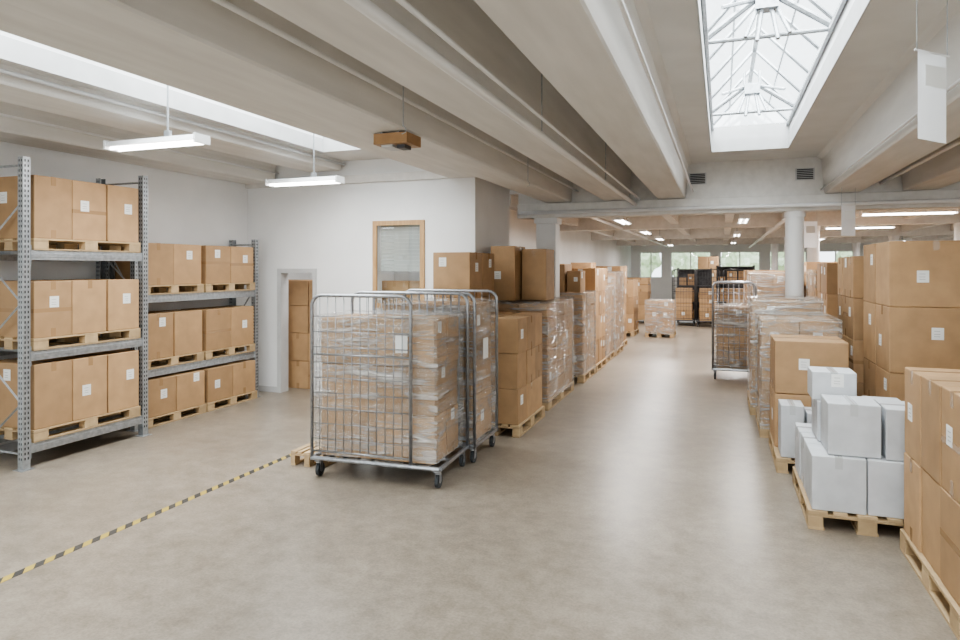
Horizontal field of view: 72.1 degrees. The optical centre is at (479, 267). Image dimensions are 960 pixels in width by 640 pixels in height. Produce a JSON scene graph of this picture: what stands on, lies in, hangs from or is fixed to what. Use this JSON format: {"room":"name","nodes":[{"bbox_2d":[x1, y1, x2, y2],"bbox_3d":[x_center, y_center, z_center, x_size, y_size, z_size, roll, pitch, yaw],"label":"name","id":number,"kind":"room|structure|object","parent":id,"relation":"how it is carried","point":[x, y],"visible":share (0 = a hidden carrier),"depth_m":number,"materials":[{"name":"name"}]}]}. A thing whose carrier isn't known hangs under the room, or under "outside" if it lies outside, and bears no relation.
{"room":"distribution center","nodes":[
{"label":"distribution center","id":0,"kind":"room"},
{"bbox_2d":[0,101,275,183],"bbox_3d":[-6.093,-1.510,3.715,0.656,0.300,14.780,0,0,20],"label":"ceiling beam","id":1,"kind":"structure","parent":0,"point":[14,131],"depth_m":7.84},
{"bbox_2d":[0,141,309,444],"bbox_3d":[-5.829,0.175,5.599,0.200,3.650,18.500,0,0,20],"label":"wall","id":2,"kind":"structure","parent":0,"point":[188,209],"depth_m":9.17,"materials":[{"name":"white paint"}]},
{"bbox_2d":[0,426,78,453],"bbox_3d":[-6.359,1.955,3.843,0.011,0.090,14.837,0,0,20],"label":"baseboard","id":3,"kind":"structure","parent":2,"relation":"attached to","point":[12,446],"depth_m":7.21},
{"bbox_2d":[0,63,342,171],"bbox_3d":[-4.967,-1.580,3.302,0.696,0.160,14.780,0,0,20],"label":"ceiling beam","id":4,"kind":"structure","parent":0,"point":[13,90],"depth_m":6.74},
{"bbox_2d":[0,68,344,165],"bbox_3d":[-4.615,-1.580,3.157,0.040,0.040,14.750,0,0,20],"label":"ceiling pipe","id":5,"kind":"object","parent":4,"relation":"attached to","point":[3,71],"depth_m":6.58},
{"bbox_2d":[0,1,474,177],"bbox_3d":[-2.793,-1.480,2.505,0.694,0.360,14.780,0,0,20],"label":"ceiling beam","id":6,"kind":"structure","parent":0,"point":[14,20],"depth_m":4.50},
{"bbox_2d":[0,0,572,202],"bbox_3d":[-1.583,-1.380,3.190,0.654,0.560,16.900,0,0,20],"label":"ceiling beam","id":7,"kind":"structure","parent":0,"point":[206,38],"depth_m":3.94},
{"bbox_2d":[310,231,393,280],"bbox_3d":[-2.444,0.675,11.415,2.150,2.650,1.650,0,0,20],"label":"wall","id":8,"kind":"structure","parent":0,"point":[386,275],"depth_m":10.85,"materials":[{"name":"white paint"}]},
{"bbox_2d":[248,158,478,389],"bbox_3d":[-1.907,0.175,10.222,3.980,3.650,0.180,0,0,20],"label":"wall","id":9,"kind":"structure","parent":0,"point":[327,229],"depth_m":10.21,"materials":[{"name":"white paint"}]},
{"bbox_2d":[277,269,316,395],"bbox_3d":[-2.878,1.005,10.567,0.740,1.990,0.200,0,0,20],"label":"door frame","id":10,"kind":"structure","parent":9,"relation":"in","point":[282,274],"depth_m":10.59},
{"bbox_2d":[245,171,469,188],"bbox_3d":[-1.925,-1.360,10.100,4.030,0.120,0.059,0,0,20],"label":"trim","id":11,"kind":"structure","parent":9,"relation":"attached to","point":[417,175],"depth_m":9.89,"materials":[{"name":"paint"}]},
{"bbox_2d":[372,220,424,307],"bbox_3d":[-1.203,-0.055,9.905,0.860,1.310,0.130,0,0,20],"label":"window","id":12,"kind":"structure","parent":9,"relation":"in","point":[396,225],"depth_m":9.95,"materials":[{"name":"brown wood"}]},
{"bbox_2d":[373,131,420,150],"bbox_3d":[-0.677,-1.035,5.414,0.300,0.129,0.260,0,0,20],"label":"junction","id":13,"kind":"object","parent":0,"point":[394,141],"depth_m":5.32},
{"bbox_2d":[394,227,419,280],"bbox_3d":[-0.703,0.500,10.776,1.540,3.000,0.050,0,0,20],"label":"wall","id":14,"kind":"structure","parent":0,"point":[398,275],"depth_m":10.93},
{"bbox_2d":[254,0,630,200],"bbox_3d":[-0.677,-1.380,2.858,0.624,0.560,16.900,0,0,20],"label":"ceiling beam","id":15,"kind":"structure","parent":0,"point":[335,22],"depth_m":4.14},
{"bbox_2d":[0,0,949,165],"bbox_3d":[1.407,-1.725,2.094,16.200,0.150,17.300,0,0,20],"label":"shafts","id":16,"kind":"structure","parent":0,"point":[886,30],"depth_m":5.57,"materials":[{"name":"paint"}]},
{"bbox_2d":[103,85,209,151],"bbox_3d":[-3.189,-1.543,6.495,1.160,0.714,0.200,0,0,20],"label":"lamp","id":17,"kind":"object","parent":16,"relation":"hanging from","point":[168,141],"visible":0.94,"depth_m":6.43,"materials":[{"name":"white metal"}]},
{"bbox_2d":[0,30,360,151],"bbox_3d":[-3.779,-2.104,2.983,1.610,0.932,13.160,0,0,20],"label":"skylight","id":18,"kind":"object","parent":16,"relation":"attached to","point":[13,48],"visible":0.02,"depth_m":6.43,"materials":[{"name":"white glass"}]},
{"bbox_2d":[265,134,344,186],"bbox_3d":[-2.356,-1.508,8.852,1.120,0.784,0.200,0,0,20],"label":"lamp","id":19,"kind":"object","parent":16,"relation":"hanging from","point":[313,180],"visible":0.94,"depth_m":8.79,"materials":[{"name":"white metal"}]},
{"bbox_2d":[696,0,871,151],"bbox_3d":[1.177,-2.104,2.178,1.170,0.932,15.060,0,0,20],"label":"skylight","id":20,"kind":"object","parent":16,"relation":"attached to","point":[841,26],"visible":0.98,"depth_m":6.51,"materials":[{"name":"white metal"}]},
{"bbox_2d":[841,187,855,235],"bbox_3d":[5.033,-0.770,9.015,0.220,0.660,0.032,0,0,-5],"label":"notice","id":21,"kind":"object","parent":16,"relation":"hanging from","point":[847,211],"visible":1,"depth_m":9.01,"materials":[{"name":"white plastic"}]},
{"bbox_2d":[914,0,949,142],"bbox_3d":[2.568,-1.185,3.743,0.300,0.930,0.035,0,0,-24],"label":"notice","id":22,"kind":"object","parent":16,"relation":"hanging from","point":[931,65],"visible":1,"depth_m":3.73,"materials":[{"name":"white plastic"}]},
{"bbox_2d":[0,320,957,639],"bbox_3d":[5.384,2.100,12.937,16.400,0.200,40.600,0,0,20],"label":"floor","id":23,"kind":"structure","parent":0,"point":[649,502],"depth_m":4.90,"materials":[{"name":"concrete"}]},
{"bbox_2d":[0,156,151,471],"bbox_3d":[-4.595,0.450,7.336,0.820,3.100,1.570,0,0,20],"label":"rack","id":24,"kind":"object","parent":23,"relation":"on","point":[24,255],"visible":0.84,"depth_m":6.89,"materials":[{"name":"metal"}]},
{"bbox_2d":[0,349,140,442],"bbox_3d":[-4.586,1.361,7.332,0.740,0.779,1.290,0,0,20],"label":"wooden pallet","id":25,"kind":"object","parent":24,"relation":"in","point":[83,389],"visible":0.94,"depth_m":7.03,"materials":[{"name":"brown wood"}]},
{"bbox_2d":[0,175,140,252],"bbox_3d":[-4.586,-0.559,7.332,0.740,0.759,1.290,0,0,20],"label":"wooden pallet","id":26,"kind":"object","parent":24,"relation":"in","point":[64,213],"visible":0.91,"depth_m":7.04,"materials":[{"name":"brown wood"}]},
{"bbox_2d":[0,279,140,350],"bbox_3d":[-4.586,0.480,7.332,0.740,0.699,1.290,0,0,20],"label":"wooden pallet","id":27,"kind":"object","parent":24,"relation":"in","point":[66,310],"visible":0.91,"depth_m":7.05,"materials":[{"name":"brown wood"}]},
{"bbox_2d":[0,454,290,582],"bbox_3d":[-3.204,1.999,3.838,0.066,0.002,7.600,0,0,20],"label":"tape","id":28,"kind":"object","parent":23,"relation":"on","point":[3,579],"depth_m":5.12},
{"bbox_2d":[119,370,205,428],"bbox_3d":[-4.218,1.706,8.742,0.540,0.589,1.030,0,0,20],"label":"wooden pallet","id":29,"kind":"object","parent":23,"relation":"on","point":[173,395],"visible":0.52,"depth_m":8.66,"materials":[{"name":"brown wood"}]},
{"bbox_2d":[106,239,260,431],"bbox_3d":[-4.071,0.780,9.258,0.560,2.440,2.360,0,0,20],"label":"rack","id":30,"kind":"object","parent":23,"relation":"on","point":[232,295],"visible":0.41,"depth_m":9.36,"materials":[{"name":"metal"}]},
{"bbox_2d":[115,243,203,294],"bbox_3d":[-4.237,0.011,8.749,0.500,0.659,1.030,0,0,20],"label":"wooden pallet","id":31,"kind":"object","parent":30,"relation":"on","point":[170,266],"visible":0.56,"depth_m":8.67,"materials":[{"name":"brown wood"}]},
{"bbox_2d":[119,309,203,369],"bbox_3d":[-4.237,0.930,8.749,0.500,0.699,1.030,0,0,20],"label":"wooden pallet","id":32,"kind":"object","parent":30,"relation":"on","point":[172,334],"visible":0.59,"depth_m":8.69,"materials":[{"name":"brown wood"}]},
{"bbox_2d":[179,305,254,359],"bbox_3d":[-3.868,0.930,9.753,0.500,0.699,1.030,0,0,20],"label":"wooden pallet","id":33,"kind":"object","parent":30,"relation":"on","point":[230,328],"visible":0.69,"depth_m":9.62,"materials":[{"name":"brown wood"}]},
{"bbox_2d":[179,245,254,291],"bbox_3d":[-3.868,0.011,9.753,0.500,0.659,1.030,0,0,20],"label":"wooden pallet","id":34,"kind":"object","parent":30,"relation":"on","point":[226,268],"visible":0.76,"depth_m":9.62,"materials":[{"name":"brown wood"}]},
{"bbox_2d":[192,360,256,411],"bbox_3d":[-3.849,1.706,9.746,0.540,0.589,1.030,0,0,20],"label":"wooden pallet","id":35,"kind":"object","parent":23,"relation":"on","point":[229,382],"visible":0.65,"depth_m":9.61,"materials":[{"name":"brown wood"}]},
{"bbox_2d":[288,279,312,388],"bbox_3d":[-2.934,1.100,11.227,1.242,1.798,0.563,0,0,20],"label":"cardboard boxes","id":36,"kind":"object","parent":23,"relation":"on","point":[300,292],"visible":0.32,"depth_m":10.96,"materials":[{"name":"brown"}]},
{"bbox_2d":[291,439,340,467],"bbox_3d":[-1.621,1.928,6.964,0.380,0.144,0.700,0,0,20],"label":"wooden pallet","id":37,"kind":"object","parent":23,"relation":"on","point":[304,450],"visible":0.28,"depth_m":6.70,"materials":[{"name":"brown wood"}]},
{"bbox_2d":[310,291,468,487],"bbox_3d":[-0.866,1.122,6.496,1.342,1.756,0.843,0,0,17],"label":"trolley","id":38,"kind":"object","parent":23,"relation":"on","point":[389,388],"visible":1,"depth_m":6.20,"materials":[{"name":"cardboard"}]},
{"bbox_2d":[382,280,419,302],"bbox_3d":[-1.033,1.100,10.392,1.002,1.798,0.405,0,0,20],"label":"cardboard boxes","id":39,"kind":"object","parent":23,"relation":"on","point":[404,285],"visible":0.1,"depth_m":10.26,"materials":[{"name":"brown"}]},
{"bbox_2d":[372,289,497,462],"bbox_3d":[-0.474,1.122,7.247,1.182,1.756,0.803,0,0,19],"label":"trolley","id":40,"kind":"object","parent":23,"relation":"on","point":[480,321],"visible":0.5,"depth_m":6.97,"materials":[{"name":"metal"}]},
{"bbox_2d":[433,252,493,312],"bbox_3d":[-0.201,0.898,8.861,0.560,2.203,1.000,0,0,20],"label":"cardboard boxes","id":41,"kind":"object","parent":23,"relation":"on","point":[451,270],"visible":0.16,"depth_m":8.46,"materials":[{"name":"cardboard"}]},
{"bbox_2d":[489,312,544,437],"bbox_3d":[0.359,1.298,8.443,0.660,1.403,1.200,0,0,20],"label":"wooden pallet","id":42,"kind":"object","parent":23,"relation":"on","point":[519,333],"visible":0.7,"depth_m":7.91,"materials":[{"name":"brown wood"}]},
{"bbox_2d":[491,246,574,410],"bbox_3d":[0.826,0.841,10.188,0.931,2.319,1.740,0,0,20],"label":"wooden pallet","id":43,"kind":"object","parent":23,"relation":"on","point":[523,278],"visible":0.52,"depth_m":9.61,"materials":[{"name":"brown wood"}]},
{"bbox_2d":[534,217,561,298],"bbox_3d":[1.166,0.575,11.310,0.400,2.850,0.340,0,0,20],"label":"column","id":44,"kind":"structure","parent":23,"relation":"on","point":[547,229],"depth_m":11.17,"materials":[{"name":"white paint"}]},
{"bbox_2d":[560,264,595,382],"bbox_3d":[1.587,0.966,12.122,0.896,2.069,1.181,0,0,20],"label":"wooden pallet","id":45,"kind":"object","parent":23,"relation":"on","point":[572,283],"visible":0.42,"depth_m":11.64,"materials":[{"name":"brown wood"}]},
{"bbox_2d":[572,268,606,372],"bbox_3d":[2.018,1.000,13.293,0.870,1.999,1.150,0,0,20],"label":"wooden pallet","id":46,"kind":"object","parent":23,"relation":"on","point":[594,277],"visible":0.26,"depth_m":12.93,"materials":[{"name":"brown wood"}]},
{"bbox_2d":[571,262,614,362],"bbox_3d":[2.427,0.941,14.473,0.905,2.119,1.182,0,0,20],"label":"wooden pallet","id":47,"kind":"object","parent":23,"relation":"on","point":[609,290],"visible":0.19,"depth_m":14.22,"materials":[{"name":"brown wood"}]},
{"bbox_2d":[596,266,627,347],"bbox_3d":[3.245,0.976,16.837,0.870,2.049,1.150,0,0,20],"label":"wooden pallet","id":48,"kind":"object","parent":23,"relation":"on","point":[623,269],"visible":0.2,"depth_m":16.72,"materials":[{"name":"brown wood"}]},
{"bbox_2d":[607,271,623,355],"bbox_3d":[2.877,1.033,15.643,0.899,1.934,1.176,0,0,20],"label":"wooden pallet","id":49,"kind":"object","parent":23,"relation":"on","point":[614,278],"visible":0.3,"depth_m":15.27,"materials":[{"name":"brown wood"}]},
{"bbox_2d":[626,280,638,336],"bbox_3d":[4.326,1.179,19.929,0.800,1.643,1.200,0,0,20],"label":"wooden pallet","id":50,"kind":"object","parent":23,"relation":"on","point":[632,285],"visible":0.34,"depth_m":19.32,"materials":[{"name":"brown wood"}]},
{"bbox_2d":[627,277,650,322],"bbox_3d":[5.779,1.179,24.615,1.100,1.643,1.200,0,0,20],"label":"wooden pallet","id":51,"kind":"object","parent":23,"relation":"on","point":[644,283],"visible":0.24,"depth_m":23.97,"materials":[{"name":"brown wood"}]},
{"bbox_2d":[645,299,675,337],"bbox_3d":[5.357,1.465,19.551,0.837,1.070,1.240,0,0,20],"label":"wooden pallet","id":52,"kind":"object","parent":23,"relation":"on","point":[660,314],"visible":1,"depth_m":19.02,"materials":[{"name":"brown wood"}]},
{"bbox_2d":[672,269,695,325],"bbox_3d":[7.159,1.017,23.151,0.782,1.966,0.843,0,0,20],"label":"trolley","id":53,"kind":"object","parent":23,"relation":"on","point":[684,302],"visible":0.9,"depth_m":22.86,"materials":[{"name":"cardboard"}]},
{"bbox_2d":[677,268,711,323],"bbox_3d":[7.888,1.000,24.268,1.200,2.000,0.600,0,0,20],"label":"storage rack","id":54,"kind":"object","parent":23,"relation":"on","point":[701,273],"visible":0.31,"depth_m":24.36,"materials":[{"name":"metal"}]},
{"bbox_2d":[696,269,719,326],"bbox_3d":[7.841,1.017,22.688,0.782,1.966,0.843,0,0,20],"label":"trolley","id":55,"kind":"object","parent":23,"relation":"on","point":[705,294],"visible":0.79,"depth_m":22.42,"materials":[{"name":"paint"}]},
{"bbox_2d":[698,256,718,287],"bbox_3d":[8.861,0.778,25.615,0.800,2.443,1.200,0,0,20],"label":"wooden pallet","id":56,"kind":"object","parent":23,"relation":"on","point":[704,262],"visible":0.14,"depth_m":25.05,"materials":[{"name":"brown wood"}]},
{"bbox_2d":[711,281,756,378],"bbox_3d":[4.647,1.122,12.090,0.762,1.756,0.893,0,0,20],"label":"trolley","id":57,"kind":"object","parent":23,"relation":"on","point":[732,338],"visible":0.73,"depth_m":11.78,"materials":[{"name":"metal"}]},
{"bbox_2d":[723,269,745,304],"bbox_3d":[8.693,1.017,22.482,0.782,1.966,0.843,0,0,20],"label":"trolley","id":58,"kind":"object","parent":23,"relation":"on","point":[735,277],"visible":0.28,"depth_m":22.17,"materials":[{"name":"paint"}]},
{"bbox_2d":[716,265,754,304],"bbox_3d":[9.271,0.950,23.974,1.300,2.100,0.600,0,0,20],"label":"storage rack","id":59,"kind":"object","parent":23,"relation":"on","point":[721,269],"visible":0.29,"depth_m":23.91,"materials":[{"name":"metal"}]},
{"bbox_2d":[747,271,784,301],"bbox_3d":[5.863,1.032,13.296,0.873,1.936,1.231,0,0,20],"label":"wooden pallet","id":60,"kind":"object","parent":23,"relation":"on","point":[768,284],"visible":0.23,"depth_m":12.79,"materials":[{"name":"brown wood"}]},
{"bbox_2d":[771,244,778,270],"bbox_3d":[11.915,0.510,26.679,0.299,2.980,0.299,0,0,20],"label":"column","id":61,"kind":"structure","parent":23,"relation":"on","point":[774,247],"depth_m":26.56,"materials":[{"name":"white paint"}]},
{"bbox_2d":[747,296,823,414],"bbox_3d":[4.283,1.200,9.346,0.922,1.600,1.126,0,0,20],"label":"wooden pallet","id":62,"kind":"object","parent":23,"relation":"on","point":[760,304],"visible":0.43,"depth_m":8.98,"materials":[{"name":"brown wood"}]},
{"bbox_2d":[784,211,805,297],"bbox_3d":[4.755,0.575,9.973,0.299,2.850,0.299,0,0,20],"label":"column","id":63,"kind":"structure","parent":23,"relation":"on","point":[794,220],"depth_m":9.86,"materials":[{"name":"white paint"}]},
{"bbox_2d":[755,312,841,437],"bbox_3d":[3.906,1.291,8.183,0.896,1.418,1.188,0,0,20],"label":"wooden pallet","id":64,"kind":"object","parent":23,"relation":"on","point":[779,323],"visible":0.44,"depth_m":7.78,"materials":[{"name":"brown wood"}]},
{"bbox_2d":[768,334,848,473],"bbox_3d":[3.470,1.375,6.876,0.780,1.249,1.200,0,0,20],"label":"wooden pallet","id":65,"kind":"object","parent":23,"relation":"on","point":[791,356],"visible":0.44,"depth_m":6.76,"materials":[{"name":"brown wood"}]},
{"bbox_2d":[806,270,816,299],"bbox_3d":[6.409,1.007,11.819,0.935,1.986,1.237,0,0,20],"label":"wooden pallet","id":66,"kind":"object","parent":23,"relation":"on","point":[812,275],"visible":0.12,"depth_m":11.80,"materials":[{"name":"brown wood"}]},
{"bbox_2d":[807,226,819,261],"bbox_3d":[7.783,0.510,15.413,0.299,2.980,0.299,0,0,20],"label":"column","id":67,"kind":"structure","parent":23,"relation":"on","point":[813,254],"depth_m":15.30,"materials":[{"name":"white paint"}]},
{"bbox_2d":[804,262,837,297],"bbox_3d":[6.858,0.941,13.036,0.900,2.119,1.200,0,0,20],"label":"wooden pallet","id":68,"kind":"object","parent":23,"relation":"on","point":[808,266],"visible":0.07,"depth_m":12.64,"materials":[{"name":"brown wood"}]},
{"bbox_2d":[817,263,838,321],"bbox_3d":[5.963,0.961,10.595,0.900,2.079,1.200,0,0,20],"label":"wooden pallet","id":69,"kind":"object","parent":23,"relation":"on","point":[827,273],"visible":0.1,"depth_m":10.20,"materials":[{"name":"brown wood"}]},
{"bbox_2d":[792,366,905,536],"bbox_3d":[3.099,1.431,5.489,0.800,1.139,1.200,0,0,20],"label":"wooden pallet","id":70,"kind":"object","parent":23,"relation":"on","point":[849,461],"visible":0.85,"depth_m":5.02,"materials":[{"name":"brown wood"}]},
{"bbox_2d":[838,256,863,395],"bbox_3d":[5.197,0.928,8.159,1.260,2.143,1.200,0,0,20],"label":"wooden pallet","id":71,"kind":"object","parent":23,"relation":"on","point":[850,269],"visible":0.12,"depth_m":7.87,"materials":[{"name":"brown wood"}]},
{"bbox_2d":[863,240,959,400],"bbox_3d":[4.914,0.869,6.719,1.600,2.263,1.300,0,0,20],"label":"stacked cardboard boxes","id":72,"kind":"object","parent":23,"relation":"on","point":[911,289],"visible":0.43,"depth_m":6.35,"materials":[{"name":"cardboard"}]},
{"bbox_2d":[900,367,959,639],"bbox_3d":[3.248,1.349,3.948,1.000,1.303,1.250,0,0,20],"label":"wooden pallet","id":73,"kind":"object","parent":23,"relation":"on","point":[930,535],"visible":1,"depth_m":4.06,"materials":[{"name":"brown wood"}]},
{"bbox_2d":[343,0,636,205],"bbox_3d":[-0.406,-1.030,2.727,0.060,0.060,16.840,0,0,20],"label":"ceiling pipe","id":74,"kind":"object","parent":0,"point":[367,8],"depth_m":3.45,"materials":[{"name":"metal"}]},
{"bbox_2d":[479,178,509,301],"bbox_3d":[-0.218,0.175,10.470,0.980,3.650,1.450,0,0,20],"label":"wall","id":75,"kind":"structure","parent":0,"point":[494,199],"depth_m":10.21,"materials":[{"name":"white paint"}]},
{"bbox_2d":[395,0,640,199],"bbox_3d":[-0.331,-1.100,2.699,0.028,0.028,16.840,0,0,20],"label":"ceiling pipe","id":76,"kind":"object","parent":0,"point":[404,3],"depth_m":3.69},
{"bbox_2d":[510,209,631,276],"bbox_3d":[3.505,0.175,22.307,0.180,3.650,23.700,0,0,20],"label":"wall","id":77,"kind":"structure","parent":0,"point":[575,246],"depth_m":21.06,"materials":[{"name":"white paint"}]},
{"bbox_2d":[474,0,691,198],"bbox_3d":[0.135,-1.380,2.560,0.654,0.560,16.900,0,0,20],"label":"ceiling beam","id":78,"kind":"structure","parent":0,"point":[585,49],"depth_m":4.04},
{"bbox_2d":[510,190,760,229],"bbox_3d":[8.362,-1.550,21.058,16.200,0.500,23.100,0,0,20],"label":"ceiling","id":79,"kind":"structure","parent":0,"point":[512,192],"depth_m":11.67,"materials":[{"name":"paint"}]},
{"bbox_2d":[510,195,646,245],"bbox_3d":[4.384,-1.200,22.411,0.180,0.220,22.800,0,0,20],"label":"ceiling beam","id":80,"kind":"structure","parent":79,"relation":"attached to","point":[513,199],"depth_m":16.54,"materials":[{"name":"paint"}]},
{"bbox_2d":[662,216,699,245],"bbox_3d":[6.732,-1.200,21.550,0.180,0.220,22.800,0,0,20],"label":"ceiling beam","id":81,"kind":"structure","parent":79,"relation":"attached to","point":[671,219],"depth_m":16.17,"materials":[{"name":"paint"}]},
{"bbox_2d":[723,214,734,244],"bbox_3d":[7.905,-1.200,21.119,0.180,0.220,22.800,0,0,20],"label":"ceiling beam","id":82,"kind":"structure","parent":79,"relation":"attached to","point":[729,218],"depth_m":15.81,"materials":[{"name":"paint"}]},
{"bbox_2d":[560,208,959,230],"bbox_3d":[7.877,-1.140,15.378,12.800,0.320,0.300,0,0,20],"label":"ceiling beam","id":83,"kind":"structure","parent":79,"relation":"attached to","point":[833,218],"depth_m":15.83,"materials":[{"name":"paint"}]},
{"bbox_2d":[591,224,953,239],"bbox_3d":[9.943,-1.140,21.011,12.800,0.320,0.300,0,0,20],"label":"ceiling beam","id":84,"kind":"structure","parent":79,"relation":"attached to","point":[712,233],"depth_m":21.31,"materials":[{"name":"paint"}]},
{"bbox_2d":[591,218,669,247],"bbox_3d":[5.494,-1.000,21.951,0.060,0.060,21.000,0,0,20],"label":"ceiling pipe","id":85,"kind":"object","parent":84,"relation":"attached to","point":[597,219],"visible":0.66,"depth_m":17.18,"materials":[{"name":"white metal"}]},
{"bbox_2d":[749,218,784,247],"bbox_3d":[8.874,-0.980,20.711,0.080,0.080,21.000,0,0,20],"label":"ceiling pipe","id":86,"kind":"object","parent":84,"relation":"attached to","point":[782,221],"visible":0.66,"depth_m":16.91,"materials":[{"name":"white metal"}]},
{"bbox_2d":[617,235,953,245],"bbox_3d":[12.008,-1.140,26.645,12.800,0.320,0.300,0,0,20],"label":"ceiling beam","id":87,"kind":"structure","parent":79,"relation":"attached to","point":[858,239],"depth_m":26.84,"materials":[{"name":"paint"}]},
{"bbox_2d":[804,221,817,247],"bbox_3d":[5.671,-0.825,11.338,0.260,0.950,0.034,0,0,0],"label":"notice","id":88,"kind":"object","parent":79,"relation":"hanging from","point":[810,227],"visible":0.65,"depth_m":11.34,"materials":[{"name":"paper"}]},
{"bbox_2d":[824,225,895,228],"bbox_3d":[8.842,-1.108,15.397,1.440,0.384,0.200,0,0,20],"label":"lamp","id":89,"kind":"object","parent":79,"relation":"hanging from","point":[859,226],"visible":0.67,"depth_m":15.30,"materials":[{"name":"white plastic"}]},
{"bbox_2d":[825,214,930,239],"bbox_3d":[11.426,-1.200,19.828,0.180,0.220,22.800,0,0,20],"label":"ceiling beam","id":90,"kind":"structure","parent":79,"relation":"attached to","point":[906,216],"depth_m":18.68,"materials":[{"name":"paint"}]},
{"bbox_2d":[840,224,944,243],"bbox_3d":[12.599,-1.200,19.398,0.180,0.220,22.800,0,0,20],"label":"ceiling beam","id":91,"kind":"structure","parent":79,"relation":"attached to","point":[904,228],"depth_m":18.88,"materials":[{"name":"paint"}]},
{"bbox_2d":[859,208,958,215],"bbox_3d":[7.362,-1.108,11.360,1.440,0.384,0.200,0,0,20],"label":"lamp","id":92,"kind":"object","parent":79,"relation":"hanging from","point":[946,210],"visible":0.8,"depth_m":11.30,"materials":[{"name":"white plastic"}]},
{"bbox_2d":[517,189,959,219],"bbox_3d":[6.229,-0.970,9.432,11.800,0.240,0.300,0,0,20],"label":"ceiling beam","id":93,"kind":"structure","parent":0,"point":[954,193],"depth_m":10.07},
{"bbox_2d":[518,157,959,203],"bbox_3d":[6.230,-1.370,9.437,11.800,0.560,0.170,0,0,20],"label":"wall","id":94,"kind":"structure","parent":93,"relation":"attached to","point":[768,177],"depth_m":10.11,"materials":[{"name":"paint"}]},
{"bbox_2d":[689,173,705,184],"bbox_3d":[3.415,-1.400,10.357,0.260,0.180,0.030,0,0,20],"label":"vent grille","id":95,"kind":"object","parent":94,"relation":"attached to","point":[695,178],"visible":0.92,"depth_m":10.35,"materials":[{"name":"grey"}]},
{"bbox_2d":[795,168,814,180],"bbox_3d":[4.842,-1.400,9.834,0.260,0.180,0.030,0,0,20],"label":"vent grille","id":96,"kind":"object","parent":94,"relation":"attached to","point":[800,173],"visible":1,"depth_m":9.83,"materials":[{"name":"grey"}]},
{"bbox_2d":[518,198,959,214],"bbox_3d":[6.176,-0.930,9.217,11.750,0.060,0.060,0,0,20],"label":"ceiling pipe","id":97,"kind":"object","parent":93,"relation":"attached to","point":[949,200],"depth_m":9.97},
{"bbox_2d":[632,243,870,299],"bbox_3d":[13.731,0.350,31.312,13.180,3.300,0.250,0,0,20],"label":"wall","id":98,"kind":"structure","parent":0,"point":[661,288],"depth_m":32.66,"materials":[{"name":"white paint"}]},
{"bbox_2d":[640,252,661,277],"bbox_3d":[8.603,-0.150,33.187,1.100,1.300,0.100,0,0,20],"label":"window","id":99,"kind":"structure","parent":98,"relation":"in","point":[640,252],"depth_m":33.14,"materials":[{"name":"white plastic"}]},
{"bbox_2d":[817,0,959,192],"bbox_3d":[2.393,-1.380,1.732,0.684,0.560,16.900,0,0,20],"label":"ceiling beam","id":100,"kind":"structure","parent":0,"point":[894,100],"depth_m":5.97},
{"bbox_2d":[821,78,959,189],"bbox_3d":[2.139,-1.160,1.825,0.024,0.024,16.900,0,0,20],"label":"ceiling pipe","id":101,"kind":"object","parent":100,"relation":"attached to","point":[957,82],"depth_m":5.87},
{"bbox_2d":[901,137,959,190],"bbox_3d":[3.313,-1.380,1.395,0.644,0.560,16.900,0,0,20],"label":"ceiling beam","id":102,"kind":"structure","parent":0,"point":[943,170],"depth_m":8.19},
{"bbox_3d":[-1.546,0.175,-5.957,16.200,3.650,0.250,0,0,20],"label":"wall","id":103,"kind":"structure","parent":0,"visible":0},
{"bbox_2d":[0,113,278,174],"bbox_3d":[-5.742,-1.500,3.570,0.028,0.028,14.750,0,0,20],"label":"ceiling pipe","id":104,"kind":"object","parent":103,"relation":"attached to","point":[1,114],"visible":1,"depth_m":7.53,"materials":[{"name":"white metal"}]},
{"bbox_2d":[212,0,578,191],"bbox_3d":[-1.278,-1.280,3.078,0.032,0.032,16.900,0,0,20],"label":"ceiling pipe","id":105,"kind":"object","parent":103,"relation":"attached to","point":[224,3],"visible":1,"depth_m":4.26,"materials":[{"name":"white metal"}]},
{"bbox_2d":[616,0,693,192],"bbox_3d":[0.440,-1.200,2.448,0.028,0.028,16.900,0,0,20],"label":"ceiling pipe","id":106,"kind":"object","parent":103,"relation":"attached to","point":[621,4],"visible":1,"depth_m":3.99,"materials":[{"name":"white metal"}]},
{"bbox_2d":[880,139,959,184],"bbox_3d":[2.862,-1.220,1.560,0.044,0.044,16.900,0,0,20],"label":"ceiling pipe","id":107,"kind":"object","parent":103,"relation":"attached to","point":[957,142],"visible":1,"depth_m":7.43,"materials":[{"name":"white metal"}]},
{"label":"outside","id":108,"kind":"structure","parent":0,"visible":0},
{"bbox_3d":[26.834,2.200,58.647,90.000,0.200,59.400,0,0,20],"label":"ground","id":109,"kind":"structure","parent":108,"visible":0},
{"bbox_2d":[641,253,660,276],"bbox_3d":[11.621,-0.132,48.180,3.238,4.463,3.377,0,0,20],"label":"tree","id":110,"kind":"object","parent":109,"relation":"on","point":[645,257],"visible":0.26,"depth_m":46.94,"materials":[{"name":"green plant"}]},
{"bbox_2d":[672,253,709,276],"bbox_3d":[14.633,-0.171,45.125,3.256,4.542,3.080,0,0,20],"label":"tree","id":111,"kind":"object","parent":109,"relation":"on","point":[679,260],"visible":0.17,"depth_m":44.14,"materials":[{"name":"green plant"}]},
{"bbox_2d":[721,252,770,269],"bbox_3d":[18.062,-0.153,44.339,3.630,4.506,3.527,0,0,20],"label":"tree","id":112,"kind":"object","parent":109,"relation":"on","point":[746,258],"visible":0.22,"depth_m":43.08,"materials":[{"name":"green plant"}]},
{"bbox_2d":[770,252,804,270],"bbox_3d":[21.396,-0.195,44.959,3.115,4.590,3.331,0,0,20],"label":"tree","id":113,"kind":"object","parent":109,"relation":"on","point":[780,254],"visible":0.05,"depth_m":44.31,"materials":[{"name":"green plant"}]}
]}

